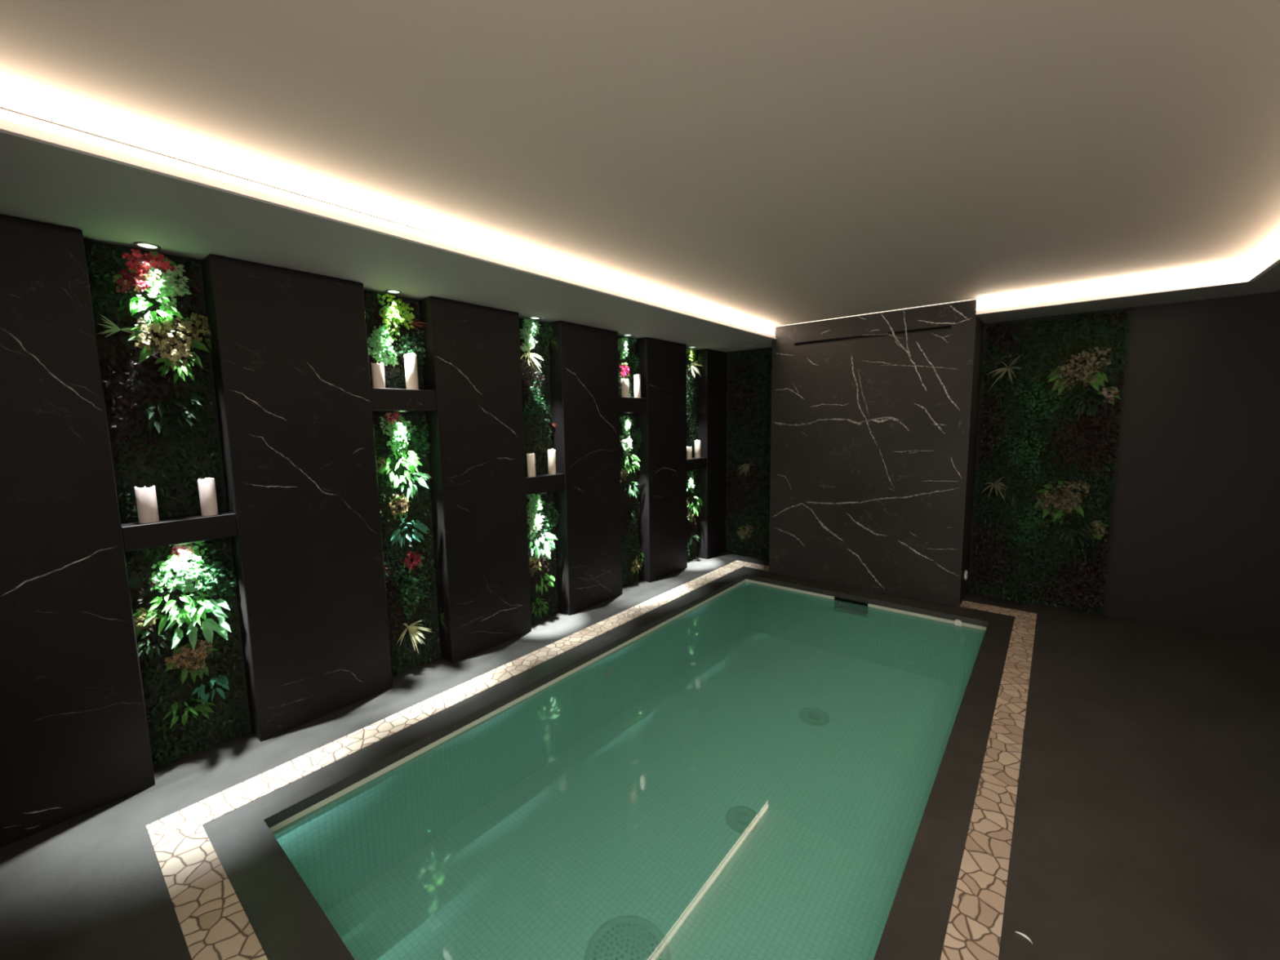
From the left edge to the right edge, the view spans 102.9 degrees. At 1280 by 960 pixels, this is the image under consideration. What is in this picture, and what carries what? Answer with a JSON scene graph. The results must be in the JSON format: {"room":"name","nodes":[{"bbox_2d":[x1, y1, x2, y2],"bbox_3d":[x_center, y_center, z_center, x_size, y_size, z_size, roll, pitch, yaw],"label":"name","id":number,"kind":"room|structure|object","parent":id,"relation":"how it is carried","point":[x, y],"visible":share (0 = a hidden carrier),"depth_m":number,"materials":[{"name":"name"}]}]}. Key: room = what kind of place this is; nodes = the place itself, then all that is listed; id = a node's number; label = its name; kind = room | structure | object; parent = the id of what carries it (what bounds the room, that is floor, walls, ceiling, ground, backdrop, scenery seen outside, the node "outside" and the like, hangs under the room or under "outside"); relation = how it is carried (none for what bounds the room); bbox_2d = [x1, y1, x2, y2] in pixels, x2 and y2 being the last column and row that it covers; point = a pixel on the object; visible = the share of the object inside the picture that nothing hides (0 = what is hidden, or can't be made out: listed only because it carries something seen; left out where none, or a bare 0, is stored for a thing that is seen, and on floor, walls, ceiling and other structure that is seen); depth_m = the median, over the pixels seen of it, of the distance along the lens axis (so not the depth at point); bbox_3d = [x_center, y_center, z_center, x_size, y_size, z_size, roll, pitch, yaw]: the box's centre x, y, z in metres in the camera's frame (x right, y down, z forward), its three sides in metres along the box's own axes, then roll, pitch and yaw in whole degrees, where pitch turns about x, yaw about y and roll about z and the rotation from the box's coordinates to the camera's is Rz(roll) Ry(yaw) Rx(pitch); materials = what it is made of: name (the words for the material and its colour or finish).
{"room":"spa","nodes":[
{"label":"spa","id":0,"kind":"room"},
{"bbox_2d":[0,0,1279,326],"bbox_3d":[0.859,-1.191,2.219,4.900,0.100,5.730,4,8,39],"label":"ceiling","id":1,"kind":"structure","parent":0,"point":[774,162],"depth_m":1.48,"materials":[{"name":"beige paint"}]},
{"bbox_2d":[0,551,1279,959],"bbox_3d":[0.861,1.273,2.495,4.750,0.120,5.680,4,8,39],"label":"floor","id":2,"kind":"structure","parent":0,"point":[1146,825],"depth_m":1.97,"materials":[{"name":"stone"}]},
{"bbox_2d":[0,214,155,848],"bbox_3d":[-2.363,0.202,1.868,0.231,2.247,0.635,4,8,39],"label":"wall panel","id":3,"kind":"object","parent":2,"relation":"on","point":[74,737],"depth_m":1.91,"materials":[{"name":"stone"}]},
{"bbox_2d":[120,511,237,551],"bbox_3d":[-2.044,0.215,2.261,0.214,0.102,0.368,4,8,39],"label":"shelf","id":4,"kind":"object","parent":3,"relation":"attached to","point":[177,530],"visible":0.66,"depth_m":2.19,"materials":[{"name":"stone"}]},
{"bbox_2d":[134,485,159,524],"bbox_3d":[-2.062,0.101,2.135,0.062,0.154,0.062,4,8,39],"label":"pillar candle","id":5,"kind":"object","parent":4,"relation":"on","point":[146,498],"visible":1,"depth_m":2.12,"materials":[{"name":"white wax"}]},
{"bbox_2d":[197,477,217,516],"bbox_3d":[-1.936,0.073,2.287,0.058,0.171,0.058,4,8,39],"label":"pillar candle","id":6,"kind":"object","parent":4,"relation":"on","point":[206,486],"visible":1,"depth_m":2.27,"materials":[{"name":"white wax"}]},
{"bbox_2d":[83,239,698,768],"bbox_3d":[-0.797,-0.045,3.838,0.152,2.247,4.418,4,8,39],"label":"wall","id":7,"kind":"structure","parent":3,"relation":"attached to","point":[174,463],"depth_m":2.34,"materials":[{"name":"green"}]},
{"bbox_2d":[98,315,147,337],"bbox_3d":[-2.100,-0.616,2.070,0.060,0.090,0.144,4,8,39],"label":"grass tuft","id":8,"kind":"object","parent":7,"relation":"attached to","point":[115,329],"visible":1,"depth_m":2.06,"materials":[{"name":"green plant"}]},
{"bbox_2d":[112,268,151,293],"bbox_3d":[-2.087,-0.818,2.094,0.052,0.105,0.122,4,8,39],"label":"flowering plant","id":9,"kind":"object","parent":7,"relation":"attached to","point":[140,281],"visible":1,"depth_m":2.09,"materials":[{"name":"red plant"}]},
{"bbox_2d":[133,607,164,638],"bbox_3d":[-2.113,0.607,2.200,0.050,0.136,0.100,4,8,39],"label":"hydrangea","id":10,"kind":"object","parent":7,"relation":"in","point":[140,627],"visible":0.88,"depth_m":2.17,"materials":[{"name":"green plant"}]},
{"bbox_2d":[121,248,179,287],"bbox_3d":[-2.047,-0.867,2.139,0.053,0.176,0.171,4,8,39],"label":"flowering plant","id":11,"kind":"object","parent":7,"relation":"attached to","point":[164,263],"visible":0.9,"depth_m":2.12,"materials":[{"name":"red plant"}]},
{"bbox_2d":[136,629,174,660],"bbox_3d":[-2.091,0.707,2.210,0.084,0.137,0.126,4,8,39],"label":"leaf plant","id":12,"kind":"object","parent":7,"relation":"in","point":[148,649],"visible":0.94,"depth_m":2.20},
{"bbox_2d":[129,293,182,325],"bbox_3d":[-2.032,-0.709,2.142,0.087,0.136,0.150,1,7,17],"label":"leaf plant","id":13,"kind":"object","parent":7,"relation":"attached to","point":[135,307],"visible":1,"depth_m":2.12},
{"bbox_2d":[138,260,191,315],"bbox_3d":[-2.012,-0.814,2.170,0.059,0.234,0.165,4,8,39],"label":"leafy bush","id":14,"kind":"object","parent":7,"relation":"in","point":[165,286],"visible":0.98,"depth_m":2.17,"materials":[{"name":"green plant"}]},
{"bbox_2d":[128,314,210,368],"bbox_3d":[-2.018,-0.591,2.189,0.067,0.227,0.261,4,8,39],"label":"hydrangea","id":15,"kind":"object","parent":7,"relation":"attached to","point":[141,336],"visible":1,"depth_m":2.17,"materials":[{"name":"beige plant"}]},
{"bbox_2d":[139,393,205,437],"bbox_3d":[-2.014,-0.280,2.208,0.216,0.190,0.086,-7,9,-44],"label":"leaf plant","id":16,"kind":"object","parent":7,"relation":"attached to","point":[161,425],"visible":1,"depth_m":2.21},
{"bbox_2d":[143,591,209,634],"bbox_3d":[-2.037,0.582,2.254,0.096,0.171,0.234,4,8,39],"label":"leaf plant","id":17,"kind":"object","parent":7,"relation":"attached to","point":[184,612],"visible":0.95,"depth_m":2.25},
{"bbox_2d":[154,352,199,382],"bbox_3d":[-1.996,-0.487,2.207,0.131,0.141,0.082,-3,7,-21],"label":"leaf plant","id":18,"kind":"object","parent":7,"relation":"attached to","point":[164,371],"visible":0.98,"depth_m":2.20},
{"bbox_2d":[149,540,213,604],"bbox_3d":[-2.029,0.424,2.264,0.061,0.294,0.212,4,8,39],"label":"leafy bush","id":19,"kind":"object","parent":7,"relation":"in","point":[187,573],"visible":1,"depth_m":2.26,"materials":[{"name":"green plant"}]},
{"bbox_2d":[169,542,199,563],"bbox_3d":[-2.031,0.321,2.277,0.045,0.091,0.103,4,8,39],"label":"flowering plant","id":20,"kind":"object","parent":7,"relation":"in","point":[178,551],"visible":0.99,"depth_m":2.26,"materials":[{"name":"pink plant"}]},
{"bbox_2d":[163,697,216,728],"bbox_3d":[-2.032,1.047,2.306,0.181,0.130,0.092,-6,8,-38],"label":"leaf plant","id":21,"kind":"object","parent":7,"relation":"attached to","point":[204,708],"visible":0.99,"depth_m":2.31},
{"bbox_2d":[164,639,217,684],"bbox_3d":[-2.033,0.825,2.315,0.055,0.194,0.191,4,8,39],"label":"hydrangea","id":22,"kind":"object","parent":7,"relation":"attached to","point":[191,657],"visible":0.98,"depth_m":2.31,"materials":[{"name":"beige plant"}]},
{"bbox_2d":[180,312,212,351],"bbox_3d":[-1.963,-0.656,2.254,0.063,0.166,0.098,4,8,39],"label":"hydrangea","id":23,"kind":"object","parent":7,"relation":"attached to","point":[193,317],"visible":0.98,"depth_m":2.25,"materials":[{"name":"green plant"}]},
{"bbox_2d":[164,598,231,649],"bbox_3d":[-1.986,0.648,2.296,0.115,0.229,0.208,2,7,22],"label":"leaf plant","id":24,"kind":"object","parent":7,"relation":"attached to","point":[207,627],"visible":0.95,"depth_m":2.32,"materials":[{"name":"plant"}]},
{"bbox_2d":[192,674,230,704],"bbox_3d":[-1.987,0.973,2.369,0.076,0.117,0.144,4,8,39],"label":"leaf plant","id":25,"kind":"object","parent":7,"relation":"attached to","point":[201,692],"visible":1,"depth_m":2.37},
{"bbox_2d":[191,548,236,607],"bbox_3d":[-1.962,0.454,2.346,0.060,0.272,0.170,4,8,39],"label":"leafy bush","id":26,"kind":"object","parent":7,"relation":"in","point":[219,575],"visible":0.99,"depth_m":2.35,"materials":[{"name":"green plant"}]},
{"bbox_2d":[367,324,399,366],"bbox_3d":[-1.455,-0.757,2.862,0.060,0.232,0.206,4,8,39],"label":"leafy bush","id":27,"kind":"object","parent":7,"relation":"in","point":[381,345],"visible":0.94,"depth_m":2.86,"materials":[{"name":"green plant"}]},
{"bbox_2d":[376,457,391,475],"bbox_3d":[-1.481,-0.080,2.918,0.045,0.106,0.101,4,8,39],"label":"hydrangea","id":28,"kind":"object","parent":7,"relation":"attached to","point":[382,460],"visible":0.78,"depth_m":2.91,"materials":[{"name":"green plant"}]},
{"bbox_2d":[0,132,773,352],"bbox_3d":[-0.594,-1.183,3.314,1.010,0.119,5.580,4,8,39],"label":"ceiling soffit","id":29,"kind":"structure","parent":7,"relation":"attached to","point":[113,203],"depth_m":2.07,"materials":[{"name":"grey paint"}]},
{"bbox_2d":[133,241,160,249],"bbox_3d":[-2.019,-0.959,2.092,0.082,0.006,0.082,4,8,39],"label":"recessed light","id":30,"kind":"object","parent":29,"relation":"in","point":[140,244],"visible":1,"depth_m":2.09,"materials":[{"name":"silver metal"}]},
{"bbox_2d":[0,82,776,339],"bbox_3d":[-0.345,-1.128,2.805,0.022,0.118,5.100,4,8,39],"label":"strip","id":31,"kind":"object","parent":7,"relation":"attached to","point":[25,114],"visible":1,"depth_m":1.75,"materials":[{"name":"white"}]},
{"bbox_2d":[384,412,404,429],"bbox_3d":[-1.425,-0.339,2.956,0.052,0.102,0.119,4,8,39],"label":"flowering plant","id":32,"kind":"object","parent":7,"relation":"attached to","point":[395,416],"visible":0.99,"depth_m":2.94,"materials":[{"name":"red plant"}]},
{"bbox_2d":[375,292,415,342],"bbox_3d":[-1.389,-0.915,2.926,0.062,0.277,0.223,4,8,39],"label":"leafy bush","id":33,"kind":"object","parent":7,"relation":"attached to","point":[393,312],"visible":1,"depth_m":2.91,"materials":[{"name":"green plant"}]},
{"bbox_2d":[379,414,416,458],"bbox_3d":[-1.394,-0.250,2.983,0.060,0.260,0.227,4,8,39],"label":"leafy bush","id":34,"kind":"object","parent":7,"relation":"in","point":[397,435],"visible":1,"depth_m":2.96,"materials":[{"name":"green plant"}]},
{"bbox_2d":[388,493,411,520],"bbox_3d":[-1.415,0.160,3.013,0.056,0.164,0.128,4,8,39],"label":"hydrangea","id":35,"kind":"object","parent":7,"relation":"attached to","point":[404,503],"visible":1,"depth_m":3.00,"materials":[{"name":"beige plant"}]},
{"bbox_2d":[378,450,422,487],"bbox_3d":[-1.390,-0.062,2.975,0.116,0.211,0.249,4,8,39],"label":"leaf plant","id":36,"kind":"object","parent":7,"relation":"attached to","point":[413,460],"visible":1,"depth_m":3.00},
{"bbox_2d":[391,329,426,369],"bbox_3d":[-1.351,-0.753,2.985,0.061,0.265,0.199,4,8,39],"label":"leafy bush","id":37,"kind":"object","parent":7,"relation":"in","point":[416,349],"visible":0.84,"depth_m":3.00,"materials":[{"name":"green plant"}]},
{"bbox_2d":[391,517,430,547],"bbox_3d":[-1.373,0.306,3.053,0.236,0.181,0.085,-6,8,-39],"label":"leaf plant","id":38,"kind":"object","parent":7,"relation":"attached to","point":[421,526],"visible":1,"depth_m":3.04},
{"bbox_2d":[392,565,431,619],"bbox_3d":[-1.372,0.676,3.094,0.067,0.353,0.234,4,8,39],"label":"leafy bush","id":39,"kind":"object","parent":7,"relation":"in","point":[409,588],"visible":1,"depth_m":3.08,"materials":[{"name":"green plant"}]},
{"bbox_2d":[395,471,431,498],"bbox_3d":[-1.348,0.028,3.049,0.210,0.171,0.091,-5,8,-30],"label":"leaf plant","id":40,"kind":"object","parent":7,"relation":"attached to","point":[411,491],"visible":0.95,"depth_m":3.05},
{"bbox_2d":[396,620,431,653],"bbox_3d":[-1.362,0.947,3.088,0.209,0.193,0.100,-5,7,-30],"label":"spider plant","id":41,"kind":"object","parent":7,"relation":"attached to","point":[413,632],"visible":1,"depth_m":3.09,"materials":[{"name":"beige plant"}]},
{"bbox_2d":[403,551,424,573],"bbox_3d":[-1.372,0.495,3.094,0.135,0.135,0.060,-6,8,-38],"label":"flowering plant","id":42,"kind":"object","parent":7,"relation":"attached to","point":[417,558],"visible":1,"depth_m":3.08,"materials":[{"name":"red plant"}]},
{"bbox_2d":[404,419,430,458],"bbox_3d":[-1.338,-0.239,3.054,0.058,0.238,0.175,4,8,39],"label":"leafy bush","id":43,"kind":"object","parent":7,"relation":"in","point":[420,438],"visible":0.99,"depth_m":3.07,"materials":[{"name":"green plant"}]},
{"bbox_2d":[520,327,537,355],"bbox_3d":[-0.793,-0.991,3.656,0.059,0.190,0.156,4,8,39],"label":"leafy bush","id":44,"kind":"object","parent":7,"relation":"in","point":[529,340],"visible":1,"depth_m":3.63,"materials":[{"name":"green plant"}]},
{"bbox_2d":[519,318,540,338],"bbox_3d":[-0.784,-1.077,3.659,0.058,0.141,0.189,4,8,39],"label":"leafy bush","id":45,"kind":"object","parent":7,"relation":"in","point":[533,327],"visible":1,"depth_m":3.65,"materials":[{"name":"green plant"}]},
{"bbox_2d":[523,381,545,415],"bbox_3d":[-0.764,-0.594,3.724,0.066,0.254,0.211,4,8,39],"label":"leafy bush","id":46,"kind":"object","parent":7,"relation":"in","point":[534,401],"visible":1,"depth_m":3.72,"materials":[{"name":"green plant"}]},
{"bbox_2d":[528,555,541,576],"bbox_3d":[-0.797,0.642,3.823,0.054,0.158,0.140,4,8,39],"label":"hydrangea","id":47,"kind":"object","parent":7,"relation":"in","point":[532,571],"visible":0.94,"depth_m":3.81,"materials":[{"name":"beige plant"}]},
{"bbox_2d":[526,511,544,540],"bbox_3d":[-0.777,0.321,3.801,0.059,0.246,0.161,4,8,39],"label":"leafy bush","id":48,"kind":"object","parent":7,"relation":"in","point":[535,525],"visible":1,"depth_m":3.78,"materials":[{"name":"green plant"}]},
{"bbox_2d":[526,493,544,516],"bbox_3d":[-0.772,0.187,3.792,0.061,0.176,0.173,4,8,39],"label":"leafy bush","id":49,"kind":"object","parent":7,"relation":"in","point":[536,502],"visible":0.95,"depth_m":3.77,"materials":[{"name":"green plant"}]},
{"bbox_2d":[532,597,549,617],"bbox_3d":[-0.760,0.967,3.868,0.093,0.166,0.164,4,8,39],"label":"leaf plant","id":50,"kind":"object","parent":7,"relation":"in","point":[544,606],"visible":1,"depth_m":3.87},
{"bbox_2d":[529,532,558,559],"bbox_3d":[-0.732,0.506,3.851,0.103,0.212,0.252,4,8,39],"label":"leaf plant","id":51,"kind":"object","parent":7,"relation":"in","point":[549,537],"visible":1,"depth_m":3.86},
{"bbox_2d":[535,573,555,594],"bbox_3d":[-0.713,0.795,3.907,0.097,0.159,0.181,4,8,39],"label":"leaf plant","id":52,"kind":"object","parent":7,"relation":"attached to","point":[550,577],"visible":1,"depth_m":3.91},
{"bbox_2d":[538,322,553,344],"bbox_3d":[-0.697,-1.081,3.764,0.056,0.159,0.122,4,8,39],"label":"leafy bush","id":53,"kind":"object","parent":7,"relation":"in","point":[548,333],"visible":1,"depth_m":3.76,"materials":[{"name":"green plant"}]},
{"bbox_2d":[543,500,559,536],"bbox_3d":[-0.682,0.291,3.915,0.058,0.276,0.138,4,8,39],"label":"leafy bush","id":54,"kind":"object","parent":7,"relation":"in","point":[553,520],"visible":0.99,"depth_m":3.91,"materials":[{"name":"green plant"}]},
{"bbox_2d":[617,337,628,359],"bbox_3d":[-0.157,-1.144,4.425,0.061,0.199,0.179,4,8,39],"label":"leafy bush","id":55,"kind":"object","parent":7,"relation":"in","point":[622,346],"visible":0.96,"depth_m":4.43,"materials":[{"name":"green plant"}]},
{"bbox_2d":[618,362,629,378],"bbox_3d":[-0.142,-0.949,4.474,0.060,0.162,0.137,4,8,39],"label":"flowering plant","id":56,"kind":"object","parent":7,"relation":"in","point":[624,373],"visible":1,"depth_m":4.47,"materials":[{"name":"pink plant"}]},
{"bbox_2d":[619,434,632,460],"bbox_3d":[-0.119,-0.287,4.546,0.063,0.236,0.145,4,8,39],"label":"leafy bush","id":57,"kind":"object","parent":7,"relation":"in","point":[626,444],"visible":0.99,"depth_m":4.54,"materials":[{"name":"green plant"}]},
{"bbox_2d":[619,415,633,438],"bbox_3d":[-0.123,-0.474,4.532,0.054,0.203,0.172,4,8,39],"label":"leafy bush","id":58,"kind":"object","parent":7,"relation":"in","point":[627,424],"visible":1,"depth_m":4.52,"materials":[{"name":"green plant"}]},
{"bbox_2d":[624,454,640,473],"bbox_3d":[-0.077,-0.141,4.603,0.096,0.177,0.216,4,8,39],"label":"leaf plant","id":59,"kind":"object","parent":7,"relation":"in","point":[635,457],"visible":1,"depth_m":4.60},
{"bbox_2d":[626,353,639,373],"bbox_3d":[-0.057,-1.029,4.559,0.061,0.210,0.146,4,8,39],"label":"leafy bush","id":60,"kind":"object","parent":7,"relation":"in","point":[635,359],"visible":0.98,"depth_m":4.56,"materials":[{"name":"green plant"}]},
{"bbox_2d":[631,427,641,451],"bbox_3d":[-0.034,-0.365,4.654,0.056,0.217,0.098,4,8,39],"label":"leafy bush","id":61,"kind":"object","parent":7,"relation":"in","point":[638,433],"visible":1,"depth_m":4.66,"materials":[{"name":"green plant"}]},
{"bbox_2d":[200,253,392,741],"bbox_3d":[-1.729,0.104,2.641,0.231,2.247,0.635,4,8,39],"label":"wall panel","id":62,"kind":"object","parent":2,"relation":"on","point":[290,359],"depth_m":2.52,"materials":[{"name":"stone"}]},
{"bbox_2d":[370,387,436,411],"bbox_3d":[-1.416,-0.462,2.969,0.215,0.120,0.372,4,8,39],"label":"shelf","id":63,"kind":"object","parent":62,"relation":"attached to","point":[382,399],"visible":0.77,"depth_m":2.89,"materials":[{"name":"stone"}]},
{"bbox_2d":[370,362,385,388],"bbox_3d":[-1.449,-0.579,2.826,0.062,0.144,0.062,4,8,39],"label":"pillar candle","id":64,"kind":"object","parent":63,"relation":"on","point":[377,370],"visible":0.81,"depth_m":2.80,"materials":[{"name":"beige wax"}]},
{"bbox_2d":[404,352,418,389],"bbox_3d":[-1.330,-0.629,2.968,0.066,0.209,0.066,4,8,39],"label":"pillar candle","id":65,"kind":"object","parent":63,"relation":"on","point":[410,360],"visible":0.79,"depth_m":2.94,"materials":[{"name":"beige wax"}]},
{"bbox_2d":[418,296,531,662],"bbox_3d":[-1.093,0.007,3.416,0.231,2.247,0.632,4,8,39],"label":"wall panel","id":66,"kind":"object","parent":2,"relation":"on","point":[472,365],"depth_m":3.29,"materials":[{"name":"stone"}]},
{"bbox_2d":[524,473,564,495],"bbox_3d":[-0.773,0.025,3.810,0.214,0.123,0.372,4,8,39],"label":"shelf","id":67,"kind":"object","parent":66,"relation":"attached to","point":[544,482],"visible":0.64,"depth_m":3.74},
{"bbox_2d":[526,453,535,476],"bbox_3d":[-0.786,-0.110,3.688,0.058,0.171,0.058,4,8,39],"label":"pillar candle","id":68,"kind":"object","parent":67,"relation":"on","point":[531,460],"visible":1,"depth_m":3.67,"materials":[{"name":"beige wax"}]},
{"bbox_2d":[547,448,555,474],"bbox_3d":[-0.662,-0.139,3.838,0.058,0.191,0.058,4,8,39],"label":"pillar candle","id":69,"kind":"object","parent":67,"relation":"on","point":[551,453],"visible":1,"depth_m":3.81,"materials":[{"name":"beige wax"}]},
{"bbox_2d":[548,320,622,615],"bbox_3d":[-0.457,-0.091,4.191,0.231,2.247,0.634,4,8,39],"label":"wall panel","id":70,"kind":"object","parent":2,"relation":"on","point":[584,369],"depth_m":4.05,"materials":[{"name":"stone"}]},
{"bbox_2d":[146,560,1036,959],"bbox_3d":[0.575,1.218,2.925,2.560,0.102,4.630,4,8,39],"label":"mosaic border","id":71,"kind":"object","parent":2,"relation":"on","point":[214,923],"visible":0.58,"depth_m":1.95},
{"bbox_2d":[269,578,986,959],"bbox_3d":[0.585,1.461,2.920,2.154,0.520,4.192,4,8,39],"label":"swimming pool","id":72,"kind":"object","parent":2,"relation":"in","point":[750,774],"visible":0.95,"depth_m":2.66,"materials":[{"name":"liquid"}]},
{"bbox_2d":[202,566,1014,959],"bbox_3d":[0.582,1.194,2.899,2.270,0.045,4.335,4,8,39],"label":"pool coping","id":73,"kind":"object","parent":72,"relation":"on","point":[286,920],"visible":0.88,"depth_m":2.04,"materials":[{"name":"stone"}]},
{"bbox_2d":[584,915,670,959],"bbox_3d":[-0.048,1.834,1.960,0.330,0.014,0.330,4,8,39],"label":"grille","id":74,"kind":"object","parent":72,"relation":"attached to","point":[616,937],"depth_m":2.02,"materials":[{"name":"green plastic"}]},
{"bbox_2d":[635,337,687,582],"bbox_3d":[0.186,-0.190,4.974,0.231,2.247,0.625,4,8,39],"label":"wall panel","id":75,"kind":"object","parent":2,"relation":"on","point":[662,517],"depth_m":4.82,"materials":[{"name":"stone"}]},
{"bbox_2d":[696,348,726,559],"bbox_3d":[0.759,-0.278,5.674,0.230,2.247,0.413,4,8,39],"label":"wall panel","id":76,"kind":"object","parent":2,"relation":"on","point":[711,405],"depth_m":5.55,"materials":[{"name":"stone"}]},
{"bbox_2d":[724,346,772,559],"bbox_3d":[1.237,-0.262,5.480,0.736,2.247,0.112,4,8,39],"label":"wall","id":77,"kind":"structure","parent":2,"relation":"on","point":[748,407],"depth_m":5.54,"materials":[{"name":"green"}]},
{"bbox_2d":[736,524,754,542],"bbox_3d":[1.163,0.588,5.638,0.204,0.218,0.059,4,8,39],"label":"hydrangea","id":78,"kind":"object","parent":77,"relation":"attached to","point":[742,531],"visible":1,"depth_m":5.63,"materials":[{"name":"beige plant"}]},
{"bbox_2d":[768,298,983,607],"bbox_3d":[2.039,-0.235,4.588,1.625,2.370,0.481,4,8,39],"label":"marble block","id":79,"kind":"object","parent":2,"relation":"on","point":[874,416],"visible":0.99,"depth_m":4.30,"materials":[{"name":"black"}]},
{"bbox_2d":[967,307,1132,616],"bbox_3d":[3.110,-0.116,3.951,0.871,2.247,0.127,4,8,39],"label":"wall","id":80,"kind":"structure","parent":2,"relation":"on","point":[1050,572],"depth_m":3.94,"materials":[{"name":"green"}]},
{"bbox_2d":[980,476,1007,502],"bbox_3d":[2.865,0.075,4.121,0.102,0.216,0.189,-5,8,-30],"label":"spider plant","id":81,"kind":"object","parent":80,"relation":"attached to","point":[996,484],"visible":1,"depth_m":4.12,"materials":[{"name":"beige plant"}]},
{"bbox_2d":[987,354,1024,388],"bbox_3d":[2.841,-0.841,3.978,0.219,0.268,0.148,0,7,6],"label":"spider plant","id":82,"kind":"object","parent":80,"relation":"attached to","point":[1005,369],"visible":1,"depth_m":4.00,"materials":[{"name":"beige plant"}]},
{"bbox_2d":[998,422,1048,482],"bbox_3d":[3.003,-0.225,4.011,0.320,0.496,0.062,4,8,39],"label":"leafy bush","id":83,"kind":"object","parent":80,"relation":"attached to","point":[1033,455],"visible":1,"depth_m":3.99,"materials":[{"name":"green plant"}]},
{"bbox_2d":[1007,503,1062,548],"bbox_3d":[3.110,0.379,4.000,0.362,0.383,0.066,4,8,39],"label":"leafy bush","id":84,"kind":"object","parent":80,"relation":"attached to","point":[1031,529],"visible":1,"depth_m":4.02,"materials":[{"name":"green plant"}]},
{"bbox_2d":[1014,375,1073,434],"bbox_3d":[3.074,-0.574,3.912,0.368,0.456,0.060,4,8,39],"label":"leafy bush","id":85,"kind":"object","parent":80,"relation":"attached to","point":[1038,403],"visible":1,"depth_m":3.92,"materials":[{"name":"green plant"}]},
{"bbox_2d":[1034,480,1091,524],"bbox_3d":[3.212,0.167,3.884,0.336,0.351,0.089,4,8,39],"label":"hydrangea","id":86,"kind":"object","parent":80,"relation":"attached to","point":[1073,497],"visible":1,"depth_m":3.88,"materials":[{"name":"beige plant"}]},
{"bbox_2d":[1057,519,1094,547],"bbox_3d":[3.280,0.398,3.848,0.224,0.208,0.103,4,8,39],"label":"leaf plant","id":87,"kind":"object","parent":80,"relation":"attached to","point":[1070,534],"visible":1,"depth_m":3.84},
{"bbox_2d":[1046,346,1112,395],"bbox_3d":[3.221,-0.801,3.752,0.360,0.350,0.094,4,8,39],"label":"hydrangea","id":88,"kind":"object","parent":80,"relation":"attached to","point":[1097,380],"visible":1,"depth_m":3.73,"materials":[{"name":"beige plant"}]},
{"bbox_2d":[1062,390,1107,417],"bbox_3d":[3.262,-0.559,3.748,0.256,0.202,0.095,4,8,39],"label":"leaf plant","id":89,"kind":"object","parent":80,"relation":"attached to","point":[1090,409],"visible":1,"depth_m":3.75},
{"bbox_2d":[1087,519,1108,541],"bbox_3d":[3.378,0.375,3.789,0.152,0.172,0.067,4,8,39],"label":"hydrangea","id":90,"kind":"object","parent":80,"relation":"attached to","point":[1098,536],"visible":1,"depth_m":3.77,"materials":[{"name":"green plant"}]},
{"bbox_2d":[1097,386,1120,404],"bbox_3d":[3.376,-0.605,3.676,0.131,0.135,0.052,4,8,39],"label":"hydrangea","id":91,"kind":"object","parent":80,"relation":"attached to","point":[1115,390],"visible":1,"depth_m":3.66,"materials":[{"name":"pink plant"}]},
{"bbox_2d":[967,291,1279,644],"bbox_3d":[2.635,-0.232,4.476,4.670,2.370,0.100,4,8,39],"label":"wall","id":92,"kind":"structure","parent":0,"point":[1195,541],"depth_m":3.46,"materials":[{"name":"black"}]},
{"bbox_2d":[977,261,1279,324],"bbox_3d":[1.833,-0.996,1.346,2.069,0.119,5.580,4,8,39],"label":"ceiling soffit","id":93,"kind":"structure","parent":92,"relation":"attached to","point":[1269,282],"depth_m":3.37,"materials":[{"name":"grey paint"}]},
{"bbox_2d":[975,260,1253,315],"bbox_3d":[3.002,-1.240,3.345,1.340,0.118,0.022,4,8,39],"label":"strip","id":94,"kind":"object","parent":93,"relation":"attached to","point":[1239,272],"visible":0.95,"depth_m":3.27,"materials":[{"name":"white"}]},
{"bbox_2d":[1248,240,1279,281],"bbox_3d":[1.907,-0.954,0.974,0.022,0.118,5.092,4,8,39],"label":"strip","id":95,"kind":"object","parent":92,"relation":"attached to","point":[1269,259],"visible":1,"depth_m":2.73,"materials":[{"name":"white"}]},
{"bbox_3d":[-0.968,-0.103,3.823,0.080,2.370,5.680,4,8,39],"label":"wall","id":96,"kind":"structure","parent":0,"visible":0},
{"bbox_2d":[618,396,647,413],"bbox_3d":[-0.141,-0.662,4.524,0.214,0.127,0.386,4,8,39],"label":"shelf","id":97,"kind":"object","parent":96,"relation":"attached to","point":[634,405],"visible":0.62,"depth_m":4.45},
{"bbox_2d":[621,378,628,397],"bbox_3d":[-0.130,-0.797,4.432,0.066,0.161,0.066,4,8,39],"label":"pillar candle","id":98,"kind":"object","parent":97,"relation":"on","point":[624,383],"visible":0.84,"depth_m":4.41,"materials":[{"name":"beige wax"}]},
{"bbox_2d":[634,373,640,397],"bbox_3d":[-0.023,-0.838,4.560,0.060,0.211,0.060,4,8,39],"label":"pillar candle","id":99,"kind":"object","parent":97,"relation":"on","point":[637,377],"visible":0.81,"depth_m":4.54,"materials":[{"name":"beige wax"}]},
{"bbox_2d":[686,457,706,471],"bbox_3d":[0.509,-0.169,5.371,0.215,0.117,0.388,4,8,39],"label":"shelf","id":100,"kind":"object","parent":96,"relation":"attached to","point":[693,464],"visible":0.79,"depth_m":5.31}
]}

